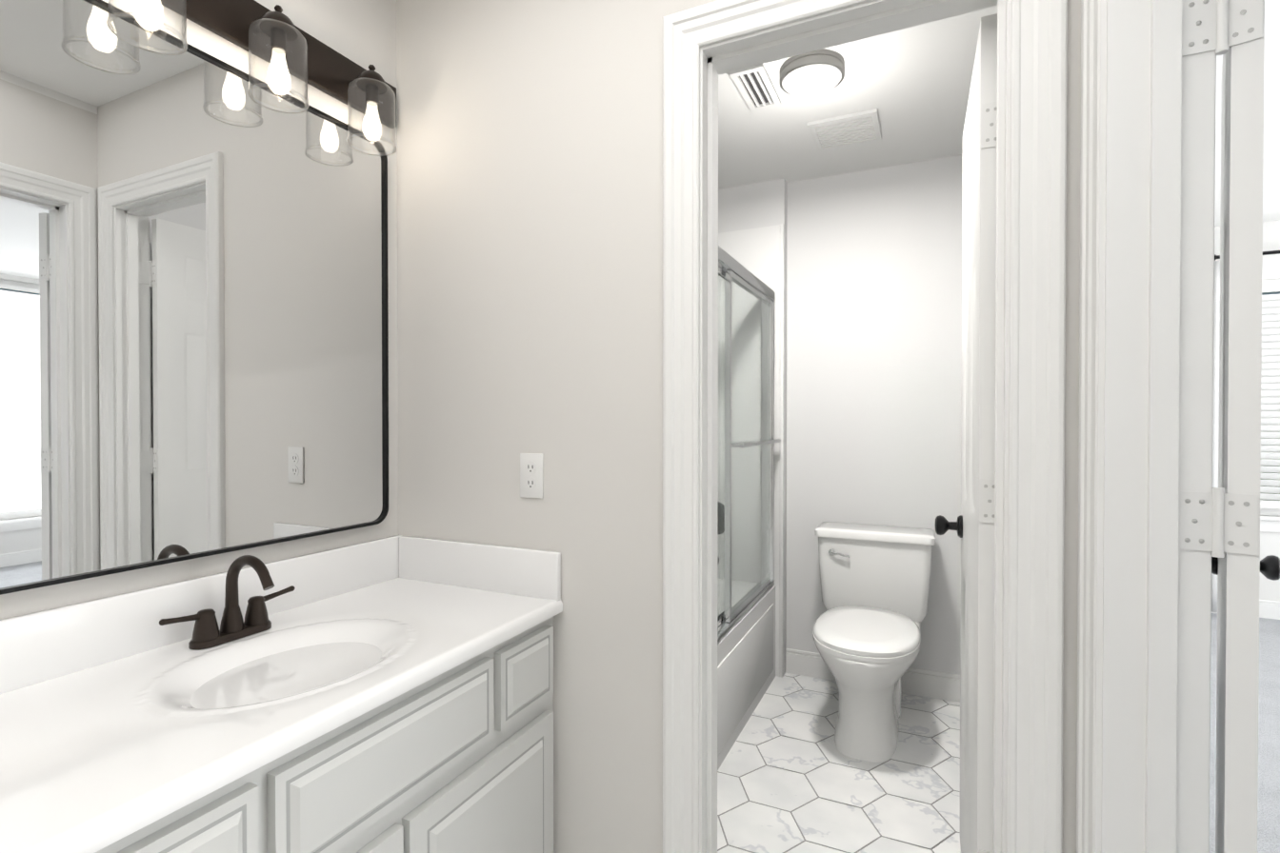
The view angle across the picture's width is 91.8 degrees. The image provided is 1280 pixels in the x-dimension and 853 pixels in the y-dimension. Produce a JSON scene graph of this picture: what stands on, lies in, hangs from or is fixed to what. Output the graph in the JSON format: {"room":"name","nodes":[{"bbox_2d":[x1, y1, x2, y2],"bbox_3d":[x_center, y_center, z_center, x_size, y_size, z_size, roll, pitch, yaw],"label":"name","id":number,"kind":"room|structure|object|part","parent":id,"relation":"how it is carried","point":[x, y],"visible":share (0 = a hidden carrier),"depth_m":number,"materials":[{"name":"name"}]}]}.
{"room":"bathroom","nodes":[
{"label":"bathroom","id":0,"kind":"room"},
{"bbox_2d":[0,0,398,619],"bbox_3d":[-1.280,-0.018,0.675,0.105,2.470,2.505,0,1,25],"label":"wall","id":1,"kind":"structure","parent":0,"point":[362,32],"depth_m":1.55,"materials":[{"name":"white paint"}]},
{"bbox_2d":[0,0,388,595],"bbox_3d":[-0.900,-0.253,1.326,0.022,1.048,0.890,0,1,25],"label":"mirror","id":2,"kind":"object","parent":1,"relation":"attached to","point":[192,303],"visible":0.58,"depth_m":1.24,"materials":[{"name":"black metal"}]},
{"bbox_2d":[106,0,396,156],"bbox_3d":[-0.860,-0.832,1.252,0.152,0.239,1.050,0,1,25],"label":"sconce","id":3,"kind":"object","parent":1,"relation":"attached to","point":[332,72],"depth_m":1.40,"materials":[{"name":"clear glass"}]},
{"bbox_2d":[132,0,163,30],"bbox_3d":[-0.903,-0.743,1.122,0.046,0.063,0.048,0,1,25],"label":"bulb","id":4,"kind":"object","parent":3,"relation":"in","point":[149,14],"depth_m":1.13,"materials":[{"name":"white glass"}]},
{"bbox_3d":[-0.844,-0.789,1.245,0.116,0.151,0.866,0,1,25],"label":"vanity light sconce shade","id":5,"kind":"part","parent":3,"relation":"part of","materials":[{"name":"clear glass"}]},
{"bbox_3d":[-0.799,-0.764,1.341,0.046,0.101,0.045,0,1,25],"label":"vanity light bulb","id":6,"kind":"part","parent":3,"relation":"part of","materials":[{"name":"white glass"}]},
{"bbox_3d":[-0.694,-0.767,1.565,0.046,0.076,0.056,0,1,25],"label":"vanity light bulb","id":7,"kind":"part","parent":3,"relation":"part of","materials":[{"name":"white glass"}]},
{"bbox_2d":[396,0,1080,852],"bbox_3d":[-0.034,-0.026,1.530,1.869,2.470,0.105,0,1,25],"label":"wall","id":8,"kind":"structure","parent":0,"point":[530,225],"depth_m":1.54,"materials":[{"name":"white paint"}]},
{"bbox_2d":[520,453,543,499],"bbox_3d":[-0.278,0.125,1.583,0.070,0.114,0.008,0,1,25],"label":"electrical outlet plate","id":9,"kind":"object","parent":8,"relation":"attached to","point":[531,475],"visible":1,"depth_m":1.58,"materials":[{"name":"white plastic"}]},
{"bbox_2d":[717,178,787,678],"bbox_3d":[0.298,-0.041,3.152,0.875,2.470,0.079,0,1,25],"label":"wall","id":10,"kind":"structure","parent":0,"point":[758,252],"depth_m":2.99,"materials":[{"name":"white paint"}]},
{"bbox_2d":[717,501,724,564],"bbox_3d":[0.319,-0.093,2.979,0.170,1.578,0.224,0,1,25],"label":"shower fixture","id":11,"kind":"object","parent":10,"relation":"attached to","point":[721,509],"depth_m":3.06,"materials":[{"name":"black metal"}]},
{"bbox_2d":[717,673,960,852],"bbox_3d":[-0.124,1.260,1.139,1.840,0.104,4.100,0,1,25],"label":"floor","id":12,"kind":"structure","parent":0,"point":[791,778],"depth_m":2.08,"materials":[{"name":"grey tile"}]},
{"bbox_2d":[0,535,562,852],"bbox_3d":[-0.720,0.765,1.086,0.558,0.895,1.293,0,1,25],"label":"bathroom vanity","id":13,"kind":"object","parent":12,"relation":"on","point":[357,843],"depth_m":1.11,"materials":[{"name":"white paint"}]},
{"bbox_3d":[-0.578,0.583,0.770,0.027,0.169,0.205,0,1,25],"label":"bathroom vanity drawer","id":14,"kind":"part","parent":13,"relation":"part of","materials":[{"name":"white wood"}]},
{"bbox_2d":[159,555,295,649],"bbox_3d":[-0.796,0.347,1.257,0.152,0.173,0.270,0,1,25],"label":"faucet","id":15,"kind":"object","parent":13,"relation":"on","point":[207,633],"visible":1,"depth_m":1.26,"materials":[{"name":"black metal"}]},
{"bbox_3d":[-0.720,0.434,1.083,0.558,0.233,1.293,0,1,25],"label":"bathroom vanity top","id":16,"kind":"part","parent":13,"relation":"part of","materials":[{"name":"white stone"}]},
{"bbox_3d":[-0.420,0.580,1.105,0.027,0.169,0.485,0,1,25],"label":"bathroom vanity front","id":17,"kind":"part","parent":13,"relation":"part of","materials":[{"name":"white wood"}]},
{"bbox_3d":[-0.262,0.577,1.439,0.027,0.169,0.205,0,1,25],"label":"bathroom vanity drawer","id":18,"kind":"part","parent":13,"relation":"part of","materials":[{"name":"white wood"}]},
{"bbox_2d":[717,579,775,770],"bbox_3d":[-0.046,0.980,2.451,0.833,0.440,1.500,0,1,25],"label":"bathtub","id":19,"kind":"object","parent":12,"relation":"on","point":[746,660],"depth_m":2.47,"materials":[{"name":"white ceramic"}]},
{"bbox_2d":[717,245,780,643],"bbox_3d":[0.313,0.064,2.274,0.102,1.394,1.496,0,1,25],"label":"shower enclosure","id":20,"kind":"object","parent":19,"relation":"on","point":[730,270],"visible":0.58,"depth_m":2.55,"materials":[{"name":"clear glass"}]},
{"bbox_2d":[812,521,935,762],"bbox_3d":[0.910,0.823,2.472,0.480,0.755,0.744,0,1,25],"label":"toilet","id":21,"kind":"object","parent":12,"relation":"on","point":[875,579],"visible":1,"depth_m":2.46,"materials":[{"name":"white ceramic"}]},
{"bbox_2d":[718,5,997,189],"bbox_3d":[0.351,-1.269,2.335,1.869,0.200,1.700,0,1,25],"label":"ceiling","id":22,"kind":"structure","parent":0,"point":[911,85],"depth_m":2.29,"materials":[{"name":"white paint"}]},
{"bbox_2d":[729,63,780,111],"bbox_3d":[0.401,-1.160,2.130,0.110,0.012,0.270,0,1,25],"label":"ceiling vent","id":23,"kind":"object","parent":22,"relation":"in","point":[755,87],"visible":1,"depth_m":2.12,"materials":[{"name":"white plastic"}]},
{"bbox_2d":[779,48,844,97],"bbox_3d":[0.556,-1.133,2.011,0.204,0.064,0.204,0,1,25],"label":"ceiling light","id":24,"kind":"object","parent":22,"relation":"in","point":[815,72],"visible":0.98,"depth_m":1.96,"materials":[{"name":"silver metal"}]},
{"bbox_2d":[807,108,881,151],"bbox_3d":[0.809,-1.163,2.442,0.250,0.012,0.250,0,1,25],"label":"ceiling vent","id":25,"kind":"object","parent":22,"relation":"in","point":[847,130],"visible":1,"depth_m":2.43,"materials":[{"name":"white plastic"}]},
{"bbox_2d":[786,154,962,675],"bbox_3d":[0.692,-0.040,3.068,1.869,2.470,0.105,0,1,25],"label":"wall","id":26,"kind":"structure","parent":0,"point":[874,347],"depth_m":2.82,"materials":[{"name":"white paint"}]},
{"bbox_2d":[785,648,959,702],"bbox_3d":[1.099,1.135,2.820,0.863,0.116,0.014,0,1,25],"label":"baseboard","id":27,"kind":"structure","parent":26,"relation":"attached to","point":[934,685],"depth_m":2.75,"materials":[{"name":"white paint"}]},
{"bbox_2d":[1209,613,1279,852],"bbox_3d":[2.779,1.263,0.467,3.985,0.112,7.170,0,1,25],"label":"floor","id":28,"kind":"structure","parent":0,"point":[1269,778],"depth_m":2.37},
{"bbox_2d":[1214,220,1279,279],"bbox_3d":[4.230,-1.076,3.667,1.500,0.350,0.105,0,1,25],"label":"wall","id":29,"kind":"structure","parent":0,"point":[1270,242],"depth_m":3.79,"materials":[{"name":"white paint"}]},
{"bbox_2d":[1214,250,1279,260],"bbox_3d":[4.105,-1.045,3.614,2.281,0.044,0.096,0,1,25],"label":"curtain rod","id":30,"kind":"object","parent":29,"relation":"attached to","point":[1264,253],"visible":0.08,"depth_m":3.73,"materials":[{"name":"black metal"}]},
{"bbox_2d":[1211,260,1219,612],"bbox_3d":[3.389,0.062,3.931,0.443,2.170,0.072,0,1,25],"label":"panel","id":31,"kind":"object","parent":30,"relation":"hanging from","point":[1215,403],"depth_m":3.83,"materials":[{"name":"wood"}]},
{"bbox_2d":[1214,0,1279,227],"bbox_3d":[2.745,-1.272,0.460,4.061,0.100,7.170,0,1,25],"label":"ceiling","id":32,"kind":"structure","parent":0,"point":[1271,151],"depth_m":2.51,"materials":[{"name":"white paint"}]},
{"bbox_2d":[1259,515,1279,601],"bbox_3d":[4.230,0.869,3.684,1.500,0.640,0.105,0,1,25],"label":"wall","id":33,"kind":"structure","parent":0,"point":[1269,589],"depth_m":3.80,"materials":[{"name":"white paint"}]},
{"bbox_2d":[1211,600,1279,619],"bbox_3d":[4.231,1.128,3.621,3.810,0.116,0.014,0,1,25],"label":"baseboard","id":34,"kind":"structure","parent":33,"relation":"attached to","point":[1269,610],"depth_m":3.79,"materials":[{"name":"white paint"}]},
{"bbox_2d":[1260,279,1279,532],"bbox_3d":[4.218,-0.128,3.651,1.580,1.545,0.120,0,1,25],"label":"window blinds","id":35,"kind":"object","parent":33,"relation":"in","point":[1270,375],"depth_m":3.80,"materials":[{"name":"white paint"}]},
{"bbox_3d":[-0.063,0.011,-0.870,0.126,2.440,2.347,0,1,25],"label":"wall","id":36,"kind":"structure","parent":0,"visible":0},
{"bbox_2d":[662,0,1216,852],"bbox_3d":[0.296,0.146,0.822,0.947,2.139,1.160,0,1,25],"label":"door frame","id":37,"kind":"structure","parent":36,"relation":"attached to","point":[1158,345],"depth_m":1.08,"materials":[{"name":"white paint"}]},
{"bbox_2d":[934,13,997,852],"bbox_3d":[0.821,0.182,1.520,0.176,2.030,0.593,0,1,25],"label":"door","id":38,"kind":"structure","parent":36,"relation":"in","point":[973,526],"depth_m":1.27,"materials":[{"name":"white paint"}]},
{"bbox_2d":[1178,0,1217,551],"bbox_3d":[0.777,0.160,1.084,0.034,1.634,0.341,0,1,-26],"label":"jamb hinge leaves","id":39,"kind":"object","parent":36,"relation":"attached to","point":[1199,17],"visible":0.92,"depth_m":0.94,"materials":[{"name":"white"}]},
{"bbox_2d":[1211,0,1279,852],"bbox_3d":[1.174,0.185,1.204,0.334,2.030,0.768,0,1,25],"label":"bedroom door","id":40,"kind":"structure","parent":36,"relation":"in","point":[1238,566],"depth_m":0.92,"materials":[{"name":"white paint"}]}
]}

